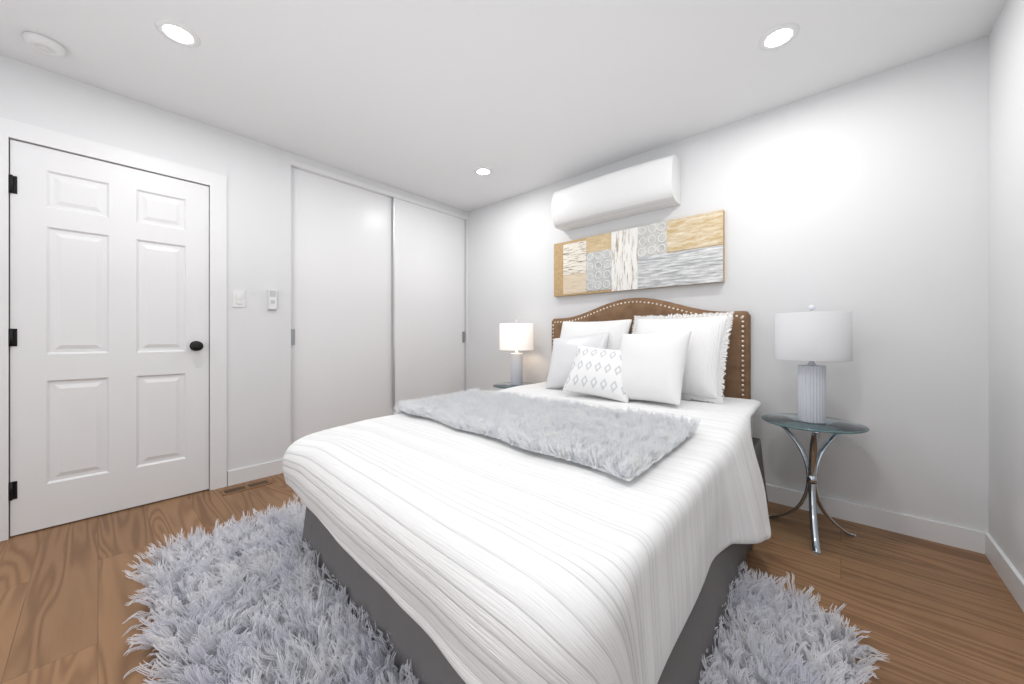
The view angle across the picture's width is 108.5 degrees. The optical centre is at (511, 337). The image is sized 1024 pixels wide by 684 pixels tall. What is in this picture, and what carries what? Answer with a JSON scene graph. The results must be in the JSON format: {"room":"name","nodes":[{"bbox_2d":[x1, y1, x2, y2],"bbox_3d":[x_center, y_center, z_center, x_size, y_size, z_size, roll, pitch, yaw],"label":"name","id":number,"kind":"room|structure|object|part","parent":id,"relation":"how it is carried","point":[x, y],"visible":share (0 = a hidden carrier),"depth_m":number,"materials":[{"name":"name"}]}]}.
{"room":"bedroom","nodes":[
{"label":"bedroom","id":0,"kind":"room"},
{"bbox_2d":[0,55,467,470],"bbox_3d":[-2.005,-0.200,2.583,0.130,2.440,4.390,0,0,42],"label":"wall","id":1,"kind":"structure","parent":0,"point":[257,174],"depth_m":2.59,"materials":[{"name":"white paint"}]},
{"bbox_2d":[9,139,208,535],"bbox_3d":[-2.278,0.002,2.159,0.102,2.020,0.792,0,0,42],"label":"door","id":2,"kind":"structure","parent":1,"relation":"in","point":[109,322],"depth_m":2.12,"materials":[{"name":"white paint"}]},
{"bbox_3d":[-2.275,0.000,2.136,0.067,1.650,0.760,0,0,42],"label":"door hardware","id":3,"kind":"part","parent":2,"relation":"part of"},
{"bbox_2d":[0,117,226,540],"bbox_3d":[-2.316,-0.042,2.195,0.102,2.124,0.978,0,0,42],"label":"door frame","id":4,"kind":"structure","parent":1,"relation":"attached to","point":[215,183],"depth_m":2.23,"materials":[{"name":"white paint"}]},
{"bbox_2d":[233,290,244,307],"bbox_3d":[-1.910,-0.270,2.582,0.012,0.116,0.072,0,0,42],"label":"light switch","id":5,"kind":"object","parent":1,"relation":"attached to","point":[238,298],"visible":1,"depth_m":2.58,"materials":[{"name":"white plastic"}]},
{"bbox_2d":[227,459,282,485],"bbox_3d":[-1.823,0.970,2.681,0.013,0.100,0.392,0,0,42],"label":"baseboard","id":6,"kind":"structure","parent":1,"relation":"attached to","point":[250,473],"depth_m":2.64,"materials":[{"name":"white paint"}]},
{"bbox_2d":[267,289,276,309],"bbox_3d":[-1.772,-0.280,2.728,0.024,0.150,0.060,0,0,42],"label":"remote","id":7,"kind":"object","parent":1,"relation":"attached to","point":[272,300],"visible":0.98,"depth_m":2.72,"materials":[{"name":"white plastic"}]},
{"bbox_2d":[291,167,464,443],"bbox_3d":[-1.135,-0.160,3.526,0.058,2.340,1.776,0,0,42],"label":"sliding doors","id":8,"kind":"structure","parent":1,"relation":"in","point":[377,305],"depth_m":3.34,"materials":[{"name":"white wood"}]},
{"bbox_2d":[291,160,467,390],"bbox_3d":[-1.133,-0.172,3.537,0.093,2.385,1.806,0,0,42],"label":"trim","id":9,"kind":"structure","parent":1,"relation":"attached to","point":[323,173],"depth_m":3.63,"materials":[{"name":"white paint"}]},
{"bbox_2d":[0,0,1005,211],"bbox_3d":[-0.586,-1.450,1.319,3.870,0.060,4.590,0,0,42],"label":"ceiling","id":10,"kind":"structure","parent":0,"point":[440,101],"depth_m":1.93,"materials":[{"name":"white paint"}]},
{"bbox_2d":[22,31,65,56],"bbox_3d":[-2.248,-1.402,1.776,0.132,0.036,0.132,0,0,42],"label":"smoke detector","id":11,"kind":"object","parent":10,"relation":"attached to","point":[43,44],"visible":1,"depth_m":1.75,"materials":[{"name":"white plastic"}]},
{"bbox_2d":[155,19,200,46],"bbox_3d":[-1.558,-1.417,1.723,0.160,0.006,0.160,0,0,42],"label":"recessed light","id":12,"kind":"object","parent":10,"relation":"in","point":[177,33],"visible":1,"depth_m":1.72,"materials":[{"name":"white plastic"}]},
{"bbox_2d":[474,167,492,175],"bbox_3d":[-0.245,-1.417,3.152,0.160,0.006,0.160,0,0,42],"label":"recessed light","id":13,"kind":"object","parent":10,"relation":"in","point":[483,171],"visible":1,"depth_m":3.14,"materials":[{"name":"white plastic"}]},
{"bbox_2d":[758,23,799,50],"bbox_3d":[1.259,-1.417,1.744,0.160,0.006,0.160,0,0,42],"label":"recessed light","id":14,"kind":"object","parent":10,"relation":"in","point":[779,36],"visible":1,"depth_m":1.74,"materials":[{"name":"white plastic"}]},
{"bbox_2d":[0,473,1023,683],"bbox_3d":[-0.586,1.050,1.319,3.870,0.060,4.590,0,0,42],"label":"floor","id":15,"kind":"structure","parent":0,"point":[923,611],"depth_m":1.49,"materials":[{"name":"brown wood"}]},
{"bbox_2d":[219,479,272,495],"bbox_3d":[-1.806,1.018,2.513,0.110,0.005,0.280,0,0,42],"label":"floor vent","id":16,"kind":"object","parent":15,"relation":"in","point":[225,492],"visible":1,"depth_m":2.50,"materials":[{"name":"brown wood"}]},
{"bbox_2d":[122,496,888,683],"bbox_3d":[-0.218,1.011,1.454,2.320,0.014,1.580,0,0,42],"label":"rug","id":17,"kind":"object","parent":15,"relation":"on","point":[248,601],"visible":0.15,"depth_m":1.21,"materials":[{"name":"grey fur"}]},
{"bbox_2d":[493,382,535,388],"bbox_3d":[0.038,0.728,3.388,0.430,0.587,0.430,0,0,42],"label":"table","id":18,"kind":"object","parent":15,"relation":"on","point":[504,385],"visible":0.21,"depth_m":3.41,"materials":[{"name":"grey glass"}]},
{"bbox_2d":[500,319,532,384],"bbox_3d":[0.042,0.133,3.392,0.310,0.602,0.310,0,0,42],"label":"lamp","id":19,"kind":"object","parent":18,"relation":"on","point":[516,336],"visible":1,"depth_m":3.28,"materials":[{"name":"white fabric"}]},
{"bbox_2d":[282,298,770,683],"bbox_3d":[0.245,0.357,1.950,1.777,1.325,2.317,0,0,42],"label":"bed","id":20,"kind":"object","parent":15,"relation":"on","point":[593,509],"visible":1,"depth_m":1.13,"materials":[{"name":"grey fabric"}]},
{"bbox_2d":[394,394,695,481],"bbox_3d":[0.023,0.518,1.858,1.528,0.238,0.765,0,0,42],"label":"throw","id":21,"kind":"object","parent":20,"relation":"on","point":[486,438],"depth_m":1.41,"materials":[{"name":"grey fur"}]},
{"bbox_2d":[607,329,691,404],"bbox_3d":[0.830,0.172,2.250,0.171,0.500,0.490,34,-25,-36],"label":"pillow","id":22,"kind":"object","parent":20,"relation":"on","point":[646,369],"depth_m":2.17,"materials":[{"name":"white fabric"}]},
{"bbox_2d":[762,413,868,555],"bbox_3d":[1.553,0.728,1.911,0.430,0.587,0.430,0,0,42],"label":"table","id":23,"kind":"object","parent":15,"relation":"on","point":[836,427],"visible":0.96,"depth_m":1.89,"materials":[{"name":"silver glass"}]},
{"bbox_2d":[775,305,851,423],"bbox_3d":[1.550,0.133,1.907,0.310,0.602,0.310,0,0,42],"label":"lamp","id":24,"kind":"object","parent":23,"relation":"on","point":[812,336],"visible":1,"depth_m":1.83,"materials":[{"name":"white fabric"}]},
{"bbox_2d":[468,36,988,532],"bbox_3d":[0.907,-0.200,2.995,3.870,2.440,0.100,0,0,42],"label":"wall","id":25,"kind":"structure","parent":0,"point":[866,202],"depth_m":2.04,"materials":[{"name":"white paint"}]},
{"bbox_2d":[552,155,680,230],"bbox_3d":[0.768,-1.115,2.906,1.000,0.320,0.216,0,0,42],"label":"air conditioner unit","id":26,"kind":"object","parent":25,"relation":"attached to","point":[650,186],"visible":1,"depth_m":2.77,"materials":[{"name":"white plastic"}]},
{"bbox_2d":[554,209,724,296],"bbox_3d":[0.898,-0.608,2.902,1.360,0.475,0.049,0,0,42],"label":"picture","id":27,"kind":"object","parent":25,"relation":"attached to","point":[686,251],"visible":1,"depth_m":2.77,"materials":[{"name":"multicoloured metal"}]},
{"bbox_2d":[766,484,978,552],"bbox_3d":[0.855,0.970,2.967,3.630,0.100,0.013,0,0,42],"label":"baseboard","id":28,"kind":"structure","parent":25,"relation":"attached to","point":[943,533],"depth_m":1.95,"materials":[{"name":"white paint"}]},
{"bbox_2d":[989,0,1023,578],"bbox_3d":[0.788,-0.200,0.028,0.100,2.440,4.490,0,0,42],"label":"wall","id":29,"kind":"structure","parent":0,"point":[1006,283],"depth_m":1.54,"materials":[{"name":"white paint"}]},
{"bbox_2d":[979,531,1023,611],"bbox_3d":[0.780,0.970,0.102,0.013,0.100,4.390,0,0,42],"label":"baseboard","id":30,"kind":"structure","parent":29,"relation":"attached to","point":[985,543],"depth_m":1.54,"materials":[{"name":"white paint"}]}
]}

